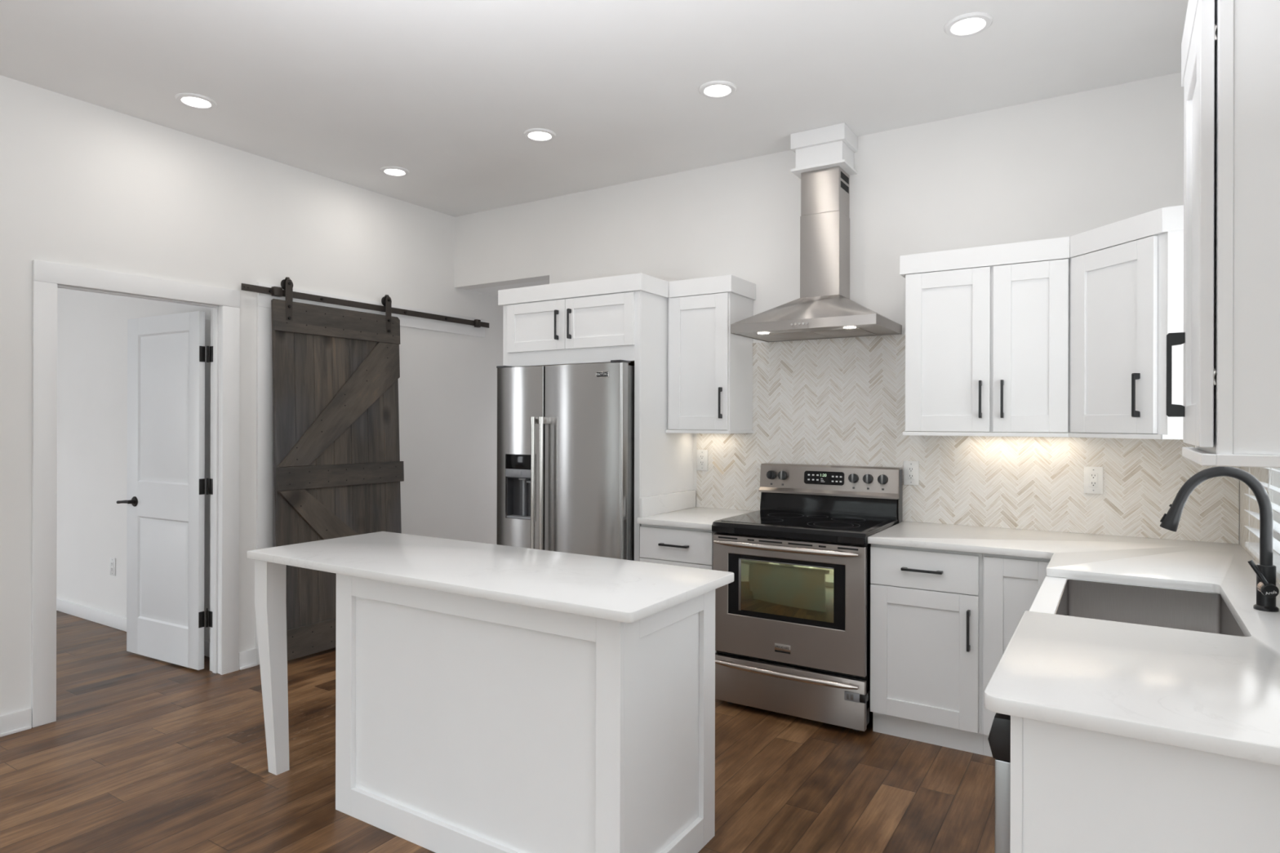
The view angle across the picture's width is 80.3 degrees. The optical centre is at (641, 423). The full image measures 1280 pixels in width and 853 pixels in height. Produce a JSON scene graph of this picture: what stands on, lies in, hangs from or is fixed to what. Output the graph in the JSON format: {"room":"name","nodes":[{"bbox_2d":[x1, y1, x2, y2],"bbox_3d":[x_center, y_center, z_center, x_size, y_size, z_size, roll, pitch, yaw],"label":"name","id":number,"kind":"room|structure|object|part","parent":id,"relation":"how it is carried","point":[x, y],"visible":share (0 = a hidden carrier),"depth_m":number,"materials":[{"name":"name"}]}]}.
{"room":"kitchen","nodes":[
{"label":"kitchen","id":0,"kind":"room"},
{"bbox_2d":[56,287,210,641],"bbox_3d":[-4.888,0.110,3.974,3.694,2.600,3.720,0,0,32],"label":"wall","id":1,"kind":"structure","parent":0,"point":[91,527],"depth_m":5.42,"materials":[{"name":"paint"}]},
{"bbox_2d":[110,557,115,576],"bbox_3d":[-3.677,0.995,5.272,0.075,0.122,0.009,0,0,32],"label":"outlet","id":2,"kind":"object","parent":1,"relation":"attached to","point":[113,561],"visible":1,"depth_m":5.26,"materials":[{"name":"white plastic"}]},
{"bbox_2d":[111,561,113,571],"bbox_3d":[-3.678,0.995,5.270,0.034,0.067,0.004,0,0,32],"label":"receptacle","id":3,"kind":"object","parent":2,"relation":"attached to","point":[112,562],"depth_m":5.27,"materials":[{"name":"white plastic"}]},
{"bbox_2d":[56,597,209,657],"bbox_3d":[-3.922,1.367,5.423,3.591,0.090,0.015,0,0,32],"label":"baseboard","id":4,"kind":"structure","parent":1,"relation":"attached to","point":[107,619],"depth_m":5.38,"materials":[{"name":"paint"}]},
{"bbox_2d":[238,648,257,670],"bbox_3d":[-2.285,1.366,4.404,0.028,0.100,0.108,0,0,32],"label":"baseboard","id":5,"kind":"structure","parent":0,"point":[248,658],"depth_m":4.40,"materials":[{"name":"paint"}]},
{"bbox_2d":[0,75,502,715],"bbox_3d":[-3.121,-0.082,3.205,0.115,2.992,10.100,0,0,32],"label":"wall","id":6,"kind":"structure","parent":0,"point":[83,184],"depth_m":4.32,"materials":[{"name":"paint"}]},
{"bbox_2d":[0,707,31,737],"bbox_3d":[-4.295,1.365,1.211,0.028,0.092,5.478,0,0,32],"label":"baseboard","id":7,"kind":"structure","parent":6,"relation":"attached to","point":[20,721],"depth_m":3.48,"materials":[{"name":"paint"}]},
{"bbox_2d":[31,259,239,727],"bbox_3d":[-2.576,0.327,3.946,0.019,2.177,0.976,0,0,32],"label":"trim","id":8,"kind":"structure","parent":6,"relation":"attached to","point":[46,275],"depth_m":3.60,"materials":[{"name":"paint"}]},
{"bbox_2d":[57,284,221,674],"bbox_3d":[-2.636,0.363,3.980,0.118,2.105,0.835,0,0,32],"label":"trim","id":9,"kind":"structure","parent":6,"relation":"attached to","point":[215,310],"depth_m":4.30,"materials":[{"name":"paint"}]},
{"bbox_2d":[116,311,213,670],"bbox_3d":[-2.830,0.381,4.485,0.822,2.043,0.148,0,0,32],"label":"door","id":10,"kind":"structure","parent":6,"relation":"in","point":[166,500],"depth_m":4.48,"materials":[{"name":"paint"}]},
{"bbox_3d":[-3.120,0.476,4.663,0.141,0.062,0.141,0,0,32],"label":"lever","id":11,"kind":"part","parent":10,"relation":"part of","materials":[{"name":"metal"}]},
{"bbox_2d":[241,283,488,328],"bbox_3d":[-1.751,-0.780,5.184,0.052,0.060,2.009,0,0,32],"label":"barn door track","id":12,"kind":"object","parent":6,"relation":"attached to","point":[277,291],"visible":1,"depth_m":4.97,"materials":[{"name":"brown metal"}]},
{"bbox_2d":[271,276,404,661],"bbox_3d":[-1.901,0.259,4.836,0.119,2.271,0.926,0,0,32],"label":"barn door","id":13,"kind":"structure","parent":12,"relation":"hanging from","point":[339,470],"depth_m":4.73,"materials":[{"name":"brown wood"}]},
{"bbox_3d":[-1.864,1.305,4.811,0.025,0.178,0.912,0,0,32],"label":"rail","id":14,"kind":"part","parent":13,"relation":"part of","materials":[{"name":"wood"}]},
{"bbox_3d":[-1.918,-0.639,4.845,0.025,0.186,0.920,0,0,32],"label":"rail","id":15,"kind":"part","parent":13,"relation":"part of","materials":[{"name":"brown wood"}]},
{"bbox_3d":[-1.889,0.327,4.831,0.024,0.138,0.922,0,0,32],"label":"rail","id":16,"kind":"part","parent":13,"relation":"part of","materials":[{"name":"brown wood"}]},
{"bbox_2d":[256,282,484,664],"bbox_3d":[-1.758,0.295,5.246,0.020,2.245,1.874,0,0,32],"label":"trim","id":17,"kind":"structure","parent":6,"relation":"attached to","point":[264,400],"depth_m":4.50,"materials":[{"name":"paint"}]},
{"bbox_2d":[0,610,995,852],"bbox_3d":[-1.349,1.449,2.087,11.700,0.060,10.100,0,0,32],"label":"floor","id":18,"kind":"structure","parent":0,"point":[183,768],"depth_m":3.05,"materials":[{"name":"brown wood"}]},
{"bbox_2d":[335,573,715,852],"bbox_3d":[-0.437,0.980,2.704,1.258,0.882,0.589,0,0,32],"label":"kitchen island","id":19,"kind":"object","parent":18,"relation":"on","point":[464,724],"visible":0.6,"depth_m":2.42,"materials":[{"name":"paint"}]},
{"bbox_2d":[246,531,733,775],"bbox_3d":[-0.627,0.965,2.810,1.823,0.912,0.662,0,0,32],"label":"island countertop","id":20,"kind":"structure","parent":19,"relation":"on","point":[620,590],"depth_m":2.74,"materials":[{"name":"white stone"}]},
{"bbox_3d":[-1.484,0.977,3.064,0.086,0.882,0.118,0,0,32],"label":"leg","id":21,"kind":"part","parent":20,"relation":"part of","materials":[{"name":"paint"}]},
{"bbox_3d":[0.093,0.982,2.382,0.019,0.882,0.570,0,0,32],"label":"frame","id":22,"kind":"part","parent":19,"relation":"part of","materials":[{"name":"paint"}]},
{"bbox_2d":[496,360,634,560],"bbox_3d":[-0.336,0.531,4.588,0.910,1.751,0.750,0,0,32],"label":"refrigerator","id":23,"kind":"object","parent":18,"relation":"on","point":[566,433],"visible":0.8,"depth_m":4.26,"materials":[{"name":"metal"}]},
{"bbox_3d":[-0.713,0.499,4.501,0.364,1.663,0.076,0,0,32],"label":"freezer door","id":24,"kind":"part","parent":23,"relation":"part of","materials":[{"name":"metal"}]},
{"bbox_3d":[-0.625,0.415,4.345,0.025,0.850,0.025,0,0,32],"label":"handle","id":25,"kind":"part","parent":23,"relation":"part of","materials":[{"name":"metal"}]},
{"bbox_3d":[-0.573,0.415,4.312,0.025,0.850,0.025,0,0,32],"label":"handle","id":26,"kind":"part","parent":23,"relation":"part of","materials":[{"name":"metal"}]},
{"bbox_3d":[-0.326,0.500,4.255,0.538,1.663,0.080,0,0,32],"label":"fresh food door","id":27,"kind":"part","parent":23,"relation":"part of","materials":[{"name":"metal"}]},
{"bbox_2d":[497,272,693,561],"bbox_3d":[-0.289,0.300,4.672,1.046,2.243,0.664,0,0,32],"label":"tall cabinet","id":28,"kind":"object","parent":18,"relation":"on","point":[600,320],"visible":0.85,"depth_m":4.35,"materials":[{"name":"paint"}]},
{"bbox_3d":[-0.634,-0.578,4.546,0.448,0.290,0.019,0,0,32],"label":"cabinet door","id":29,"kind":"part","parent":28,"relation":"part of","materials":[{"name":"paint"}]},
{"bbox_3d":[-0.500,-0.576,4.432,0.011,0.172,0.031,0,0,32],"label":"handle","id":30,"kind":"part","parent":28,"relation":"part of","materials":[{"name":"black metal"}]},
{"bbox_3d":[-0.421,-0.576,4.383,0.011,0.172,0.031,0,0,32],"label":"handle","id":31,"kind":"part","parent":28,"relation":"part of","materials":[{"name":"black metal"}]},
{"bbox_3d":[-0.268,-0.356,4.700,0.966,0.015,0.594,0,0,32],"label":"panel","id":32,"kind":"part","parent":28,"relation":"part of","materials":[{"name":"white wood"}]},
{"bbox_3d":[-0.243,-0.577,4.300,0.470,0.290,0.019,0,0,32],"label":"cabinet door","id":33,"kind":"part","parent":28,"relation":"part of","materials":[{"name":"paint"}]},
{"bbox_2d":[640,524,716,653],"bbox_3d":[0.346,0.983,4.261,0.465,0.880,0.679,0,0,32],"label":"base cabinet","id":34,"kind":"object","parent":18,"relation":"on","point":[661,544],"visible":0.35,"depth_m":4.00,"materials":[{"name":"paint"}]},
{"bbox_3d":[0.165,0.642,3.992,0.172,0.011,0.031,0,0,32],"label":"handle","id":35,"kind":"part","parent":34,"relation":"part of","materials":[{"name":"black metal"}]},
{"bbox_3d":[0.178,0.643,4.013,0.439,0.168,0.019,0,0,32],"label":"drawer","id":36,"kind":"part","parent":34,"relation":"part of","materials":[{"name":"paint"}]},
{"bbox_3d":[0.177,1.021,4.013,0.439,0.580,0.019,0,0,32],"label":"cabinet door","id":37,"kind":"part","parent":34,"relation":"part of","materials":[{"name":"paint"}]},
{"bbox_2d":[636,506,754,529],"bbox_3d":[0.341,0.528,4.269,0.486,0.030,0.675,0,0,32],"label":"countertop","id":38,"kind":"structure","parent":34,"relation":"on","point":[695,517],"depth_m":4.12,"materials":[{"name":"white stone"}]},
{"bbox_2d":[638,489,695,517],"bbox_3d":[0.156,0.460,4.406,0.027,0.104,0.618,0,0,32],"label":"side splash","id":39,"kind":"object","parent":38,"relation":"on","point":[675,501],"visible":1,"depth_m":4.36,"materials":[{"name":"white stone"}]},
{"bbox_2d":[711,462,902,731],"bbox_3d":[0.843,0.827,3.883,0.776,1.194,0.738,0,0,32],"label":"range","id":40,"kind":"object","parent":18,"relation":"on","point":[793,623],"visible":0.99,"depth_m":3.66,"materials":[{"name":"silver metal"}]},
{"bbox_3d":[0.730,0.292,4.294,0.052,0.052,0.027,0,0,32],"label":"control knob","id":41,"kind":"part","parent":40,"relation":"part of","materials":[{"name":"black plastic"}]},
{"bbox_3d":[0.787,0.292,4.258,0.052,0.052,0.027,0,0,32],"label":"control knob","id":42,"kind":"part","parent":40,"relation":"part of","materials":[{"name":"black plastic"}]},
{"bbox_3d":[0.665,0.592,3.599,0.724,0.029,0.068,0,0,32],"label":"handle","id":43,"kind":"part","parent":40,"relation":"part of","materials":[{"name":"metal"}]},
{"bbox_3d":[0.663,1.188,3.599,0.724,0.029,0.068,0,0,32],"label":"handle","id":44,"kind":"part","parent":40,"relation":"part of","materials":[{"name":"metal"}]},
{"bbox_3d":[0.682,0.796,3.632,0.481,0.259,0.003,0,0,32],"label":"pane frame","id":45,"kind":"part","parent":40,"relation":"part of","materials":[{"name":"black glass"}]},
{"bbox_3d":[0.688,0.796,3.628,0.468,0.249,0.003,0,0,32],"label":"coated pane","id":46,"kind":"part","parent":40,"relation":"part of","materials":[{"name":"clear glass"}]},
{"bbox_3d":[0.690,0.851,3.641,0.766,0.587,0.032,0,0,32],"label":"oven door","id":47,"kind":"part","parent":40,"relation":"part of","materials":[{"name":"metal"}]},
{"bbox_3d":[0.689,1.278,3.641,0.766,0.224,0.032,0,0,32],"label":"storage drawer","id":48,"kind":"part","parent":40,"relation":"part of","materials":[{"name":"metal"}]},
{"bbox_2d":[711,510,897,546],"bbox_3d":[0.835,0.522,3.870,0.770,0.060,0.598,0,0,32],"label":"cooktop","id":49,"kind":"object","parent":40,"relation":"in","point":[803,527],"depth_m":3.73,"materials":[{"name":"glass"}]},
{"bbox_3d":[1.015,0.311,4.155,0.774,0.160,0.095,0,0,32],"label":"control panel","id":50,"kind":"part","parent":40,"relation":"part of","materials":[{"name":"metal"}]},
{"bbox_3d":[1.126,0.293,4.045,0.052,0.052,0.027,0,0,32],"label":"control knob","id":51,"kind":"part","parent":40,"relation":"part of","materials":[{"name":"black plastic"}]},
{"bbox_2d":[844,690,870,703],"bbox_3d":[0.982,1.242,3.469,0.096,0.041,0.079,0,0,32],"label":"child safety latch","id":52,"kind":"object","parent":40,"relation":"attached to","point":[851,696],"visible":1,"depth_m":3.44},
{"bbox_3d":[1.191,0.293,4.004,0.052,0.052,0.027,0,0,32],"label":"control knob","id":53,"kind":"part","parent":40,"relation":"part of","materials":[{"name":"black plastic"}]},
{"bbox_3d":[1.256,0.293,3.963,0.052,0.052,0.027,0,0,32],"label":"control knob","id":54,"kind":"part","parent":40,"relation":"part of","materials":[{"name":"black plastic"}]},
{"bbox_2d":[870,543,983,755],"bbox_3d":[1.400,0.986,3.597,0.470,0.880,0.679,0,0,32],"label":"base cabinet","id":55,"kind":"object","parent":18,"relation":"on","point":[926,604],"visible":0.93,"depth_m":3.34,"materials":[{"name":"paint"}]},
{"bbox_3d":[1.225,0.645,3.325,0.172,0.011,0.031,0,0,32],"label":"handle","id":56,"kind":"part","parent":55,"relation":"part of","materials":[{"name":"black metal"}]},
{"bbox_3d":[1.238,0.646,3.346,0.455,0.168,0.019,0,0,32],"label":"drawer","id":57,"kind":"part","parent":55,"relation":"part of","materials":[{"name":"paint"}]},
{"bbox_3d":[1.237,1.023,3.346,0.455,0.580,0.019,0,0,32],"label":"cabinet door","id":58,"kind":"part","parent":55,"relation":"part of","materials":[{"name":"paint"}]},
{"bbox_3d":[1.386,0.881,3.224,0.011,0.172,0.031,0,0,32],"label":"handle","id":59,"kind":"part","parent":55,"relation":"part of","materials":[{"name":"black metal"}]},
{"bbox_2d":[987,712,1010,852],"bbox_3d":[1.136,0.989,1.620,0.638,0.872,0.704,0,0,32],"label":"dishwasher","id":60,"kind":"object","parent":18,"relation":"on","point":[999,736],"visible":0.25,"depth_m":1.48,"materials":[{"name":"metal"}]},
{"bbox_3d":[0.887,0.616,1.778,0.046,0.083,0.704,0,0,32],"label":"handle","id":61,"kind":"part","parent":60,"relation":"part of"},
{"bbox_3d":[0.891,0.991,1.776,0.034,0.666,0.702,0,0,32],"label":"door","id":62,"kind":"part","parent":60,"relation":"part of","materials":[{"name":"metal"}]},
{"bbox_2d":[982,553,1204,757],"bbox_3d":[1.893,0.987,3.061,0.934,0.880,1.061,0,0,32],"label":"base cabinet","id":63,"kind":"object","parent":18,"relation":"on","point":[1011,584],"visible":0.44,"depth_m":3.17,"materials":[{"name":"paint"}]},
{"bbox_3d":[1.565,0.939,3.140,0.279,0.751,0.019,0,0,32],"label":"door panel","id":64,"kind":"part","parent":63,"relation":"part of","materials":[{"name":"paint"}]},
{"bbox_2d":[867,520,1279,765],"bbox_3d":[1.292,0.530,2.548,1.410,0.030,2.573,0,0,32],"label":"countertop","id":65,"kind":"structure","parent":63,"relation":"on","point":[1208,692],"depth_m":1.68,"materials":[{"name":"white stone"}]},
{"bbox_2d":[1054,579,1244,636],"bbox_3d":[1.491,0.654,2.256,0.436,0.214,0.705,0,0,32],"label":"sink","id":66,"kind":"object","parent":65,"relation":"in","point":[1200,611],"visible":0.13,"depth_m":2.53,"materials":[{"name":"metal"}]},
{"bbox_2d":[1160,466,1279,612],"bbox_3d":[1.632,0.319,2.151,0.272,0.395,0.085,0,0,32],"label":"faucet","id":67,"kind":"object","parent":65,"relation":"on","point":[1267,591],"visible":1,"depth_m":2.10,"materials":[{"name":"black metal"}]},
{"bbox_3d":[1.688,0.409,2.079,0.047,0.068,0.012,0,0,43],"label":"lever","id":68,"kind":"part","parent":67,"relation":"part of","materials":[{"name":"black metal"}]},
{"bbox_2d":[1028,576,1219,613],"bbox_3d":[1.529,0.986,2.229,0.664,0.880,0.732,0,0,32],"label":"base cabinet","id":69,"kind":"object","parent":18,"relation":"on","point":[1046,600],"visible":0.02,"depth_m":2.44,"materials":[{"name":"paint"}]},
{"bbox_3d":[1.277,0.655,2.389,0.066,0.220,0.732,0,0,32],"label":"rail","id":70,"kind":"part","parent":69,"relation":"part of","materials":[{"name":"paint"}]},
{"bbox_2d":[1009,715,1279,852],"bbox_3d":[1.018,0.985,1.256,0.737,0.880,0.036,0,0,32],"label":"peninsula end panel","id":71,"kind":"object","parent":18,"relation":"on","point":[1073,789],"visible":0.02,"depth_m":1.34,"materials":[{"name":"paint"}]},
{"bbox_2d":[467,280,549,296],"bbox_3d":[-0.504,-1.064,6.382,0.925,0.060,1.737,0,0,32],"label":"ceiling","id":72,"kind":"structure","parent":0,"point":[493,291],"depth_m":5.77,"materials":[{"name":"paint"}]},
{"bbox_2d":[0,0,1188,217],"bbox_3d":[-0.253,-1.600,0.240,8.091,0.060,8.333,0,0,32],"label":"ceiling","id":73,"kind":"structure","parent":0,"point":[446,93],"depth_m":3.38,"materials":[{"name":"paint"}]},
{"bbox_2d":[175,93,217,109],"bbox_3d":[-2.174,-1.573,3.703,0.176,0.016,0.176,0,0,32],"label":"recessed light","id":74,"kind":"object","parent":73,"relation":"in","point":[190,100],"visible":1,"depth_m":3.70,"materials":[{"name":"paint"}]},
{"bbox_2d":[379,165,409,176],"bbox_3d":[-1.539,-1.571,4.729,0.176,0.016,0.176,0,0,32],"label":"recessed light","id":75,"kind":"object","parent":73,"relation":"in","point":[389,171],"visible":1,"depth_m":4.73,"materials":[{"name":"paint"}]},
{"bbox_2d":[523,128,555,142],"bbox_3d":[-0.555,-1.569,4.127,0.176,0.016,0.176,0,0,32],"label":"recessed light","id":76,"kind":"object","parent":73,"relation":"in","point":[540,135],"visible":1,"depth_m":4.12,"materials":[{"name":"paint"}]},
{"bbox_2d":[698,80,736,98],"bbox_3d":[0.354,-1.567,3.561,0.176,0.016,0.176,0,0,32],"label":"recessed light","id":77,"kind":"object","parent":73,"relation":"in","point":[713,89],"visible":1,"depth_m":3.55,"materials":[{"name":"paint"}]},
{"bbox_2d":[790,122,857,178],"bbox_3d":[0.990,-1.464,4.126,0.296,0.204,0.229,0,0,32],"label":"trim","id":78,"kind":"structure","parent":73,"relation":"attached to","point":[833,145],"depth_m":4.04,"materials":[{"name":"paint"}]},
{"bbox_2d":[943,12,992,37],"bbox_3d":[1.279,-1.564,2.978,0.176,0.016,0.176,0,0,32],"label":"recessed light","id":79,"kind":"object","parent":73,"relation":"in","point":[971,24],"visible":1,"depth_m":2.97,"materials":[{"name":"paint"}]},
{"bbox_2d":[454,71,1239,544],"bbox_3d":[0.663,-0.072,4.543,4.864,2.992,0.130,0,0,32],"label":"wall","id":80,"kind":"structure","parent":0,"point":[1069,165],"depth_m":4.06,"materials":[{"name":"paint"}]},
{"bbox_2d":[665,274,755,433],"bbox_3d":[0.396,-0.382,4.419,0.416,0.876,0.366,0,0,32],"label":"upper cabinet","id":81,"kind":"object","parent":80,"relation":"attached to","point":[710,367],"visible":1,"depth_m":4.30,"materials":[{"name":"paint"}]},
{"bbox_3d":[0.318,-0.344,4.299,0.376,0.759,0.019,0,0,32],"label":"cabinet door","id":82,"kind":"part","parent":81,"relation":"part of","materials":[{"name":"paint"}]},
{"bbox_3d":[0.397,0.047,4.434,0.405,0.018,0.337,0,0,32],"label":"light rail","id":83,"kind":"part","parent":81,"relation":"part of","materials":[{"name":"paint"}]},
{"bbox_3d":[0.432,-0.114,4.197,0.011,0.172,0.031,0,0,32],"label":"handle","id":84,"kind":"part","parent":81,"relation":"part of","materials":[{"name":"black metal"}]},
{"bbox_2d":[730,165,902,342],"bbox_3d":[0.921,-0.917,4.005,0.758,0.890,0.507,0,0,32],"label":"range hood","id":85,"kind":"object","parent":80,"relation":"attached to","point":[824,308],"visible":1,"depth_m":4.04,"materials":[{"name":"metal"}]},
{"bbox_3d":[0.921,-0.479,4.008,0.746,0.006,0.490,0,0,32],"label":"filter panel","id":86,"kind":"part","parent":85,"relation":"part of","materials":[{"name":"metal"}]},
{"bbox_2d":[843,326,856,328],"bbox_3d":[1.025,-0.475,3.745,0.059,0.005,0.059,0,0,-20],"label":"lamp","id":87,"kind":"object","parent":85,"relation":"on","point":[844,327],"depth_m":3.74,"materials":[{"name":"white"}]},
{"bbox_2d":[696,333,1239,544],"bbox_3d":[1.452,0.022,3.966,2.634,0.986,0.006,0,0,32],"label":"tile backsplash","id":88,"kind":"structure","parent":80,"relation":"attached to","point":[836,401],"depth_m":3.93,"materials":[{"name":"tile"}]},
{"bbox_2d":[697,449,707,471],"bbox_3d":[0.368,0.224,4.637,0.074,0.126,0.009,0,0,32],"label":"outlet","id":89,"kind":"object","parent":88,"relation":"attached to","point":[702,455],"visible":1,"depth_m":4.63,"materials":[{"name":"white plastic"}]},
{"bbox_2d":[699,454,704,466],"bbox_3d":[0.367,0.224,4.635,0.034,0.067,0.004,0,0,32],"label":"receptacle","id":90,"kind":"object","parent":89,"relation":"attached to","point":[701,456],"depth_m":4.64,"materials":[{"name":"white plastic"}]},
{"bbox_2d":[903,461,919,485],"bbox_3d":[1.412,0.261,3.981,0.078,0.126,0.009,0,0,32],"label":"outlet","id":91,"kind":"object","parent":88,"relation":"attached to","point":[911,468],"visible":1,"depth_m":3.98,"materials":[{"name":"white plastic"}]},
{"bbox_2d":[907,466,914,479],"bbox_3d":[1.410,0.261,3.979,0.034,0.067,0.004,0,0,32],"label":"receptacle","id":92,"kind":"object","parent":91,"relation":"attached to","point":[910,469],"depth_m":3.98,"materials":[{"name":"white plastic"}]},
{"bbox_2d":[1084,466,1102,493],"bbox_3d":[2.107,0.264,3.543,0.078,0.126,0.009,0,0,32],"label":"outlet","id":93,"kind":"object","parent":88,"relation":"attached to","point":[1093,476],"visible":1,"depth_m":3.54,"materials":[{"name":"white plastic"}]},
{"bbox_2d":[1088,472,1097,487],"bbox_3d":[2.106,0.264,3.541,0.034,0.067,0.004,0,0,32],"label":"receptacle","id":94,"kind":"object","parent":93,"relation":"attached to","point":[1093,477],"depth_m":3.54,"materials":[{"name":"white plastic"}]},
{"bbox_2d":[899,236,1070,437],"bbox_3d":[1.642,-0.379,3.635,0.723,0.876,0.366,0,0,32],"label":"upper cabinet","id":95,"kind":"object","parent":80,"relation":"attached to","point":[987,327],"visible":0.98,"depth_m":3.49,"materials":[{"name":"paint"}]},
{"bbox_3d":[1.442,-0.341,3.592,0.376,0.759,0.019,0,0,32],"label":"cabinet door","id":96,"kind":"part","parent":95,"relation":"part of","materials":[{"name":"paint"}]},
{"bbox_3d":[1.556,-0.112,3.490,0.011,0.172,0.031,0,0,32],"label":"handle","id":97,"kind":"part","parent":95,"relation":"part of","materials":[{"name":"black metal"}]},
{"bbox_3d":[1.654,0.051,3.642,0.706,0.018,0.337,0,0,32],"label":"light rail","id":98,"kind":"part","parent":95,"relation":"part of","materials":[{"name":"paint"}]},
{"bbox_3d":[1.633,-0.111,3.442,0.011,0.172,0.031,0,0,32],"label":"handle","id":99,"kind":"part","parent":95,"relation":"part of","materials":[{"name":"black metal"}]},
{"bbox_3d":[1.740,-0.341,3.404,0.301,0.759,0.019,0,0,32],"label":"cabinet door","id":100,"kind":"part","parent":95,"relation":"part of","materials":[{"name":"paint"}]},
{"bbox_2d":[1068,204,1183,439],"bbox_3d":[2.133,-0.378,3.148,0.630,0.876,0.666,0,0,32],"label":"upper cabinet","id":101,"kind":"object","parent":80,"relation":"attached to","point":[1126,275],"visible":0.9,"depth_m":3.03,"materials":[{"name":"paint"}]},
{"bbox_3d":[1.921,-0.340,3.107,0.019,0.759,0.410,0,0,-13],"label":"cabinet door","id":102,"kind":"part","parent":101,"relation":"part of","materials":[{"name":"paint"}]},
{"bbox_3d":[1.987,0.051,2.974,0.157,0.018,0.710,0,0,-30],"label":"light rail","id":103,"kind":"part","parent":101,"relation":"part of","materials":[{"name":"paint"}]},
{"bbox_3d":[1.928,-0.111,2.964,0.031,0.172,0.011,0,0,-13],"label":"handle","id":104,"kind":"part","parent":101,"relation":"part of","materials":[{"name":"black metal"}]},
{"bbox_2d":[1271,467,1279,542],"bbox_3d":[3.201,-0.066,1.290,3.157,2.992,2.673,0,0,32],"label":"wall","id":105,"kind":"structure","parent":0,"point":[1275,477],"depth_m":2.62,"materials":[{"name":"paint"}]},
{"bbox_2d":[1166,0,1279,467],"bbox_3d":[1.162,-0.374,1.354,0.361,0.888,0.478,0,0,32],"label":"upper cabinet","id":106,"kind":"object","parent":105,"relation":"attached to","point":[1229,411],"visible":1,"depth_m":1.23,"materials":[{"name":"paint"}]},
{"bbox_3d":[1.094,-0.100,1.557,0.031,0.172,0.011,0,0,32],"label":"handle","id":107,"kind":"part","parent":106,"relation":"part of","materials":[{"name":"black metal"}]},
{"bbox_3d":[1.038,-0.341,1.419,0.019,0.762,0.383,0,0,32],"label":"cabinet door","id":108,"kind":"part","parent":106,"relation":"part of","materials":[{"name":"paint"}]},
{"bbox_3d":[1.174,0.060,1.345,0.329,0.020,0.454,0,0,32],"label":"light rail","id":109,"kind":"part","parent":106,"relation":"part of","materials":[{"name":"paint"}]},
{"bbox_2d":[1240,466,1279,583],"bbox_3d":[2.029,0.280,2.400,0.006,0.475,2.025,0,0,32],"label":"tile backsplash","id":110,"kind":"structure","parent":105,"relation":"attached to","point":[1262,474],"depth_m":3.00,"materials":[{"name":"tile"}]},
{"bbox_2d":[1244,466,1279,579],"bbox_3d":[1.805,-0.164,2.105,0.072,1.198,1.345,0,0,32],"label":"window blind","id":111,"kind":"object","parent":105,"relation":"attached to","point":[1254,547],"visible":0.16,"depth_m":2.40,"materials":[{"name":"white plastic"}]},
{"bbox_3d":[2.054,-0.138,2.566,0.001,1.130,0.001,0,0,32],"label":"ladder cord","id":112,"kind":"part","parent":111,"relation":"part of","materials":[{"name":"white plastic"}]},
{"bbox_3d":[1.801,0.426,2.107,0.056,0.018,1.327,0,0,32],"label":"rail","id":113,"kind":"part","parent":111,"relation":"part of","materials":[{"name":"white plastic"}]}
]}

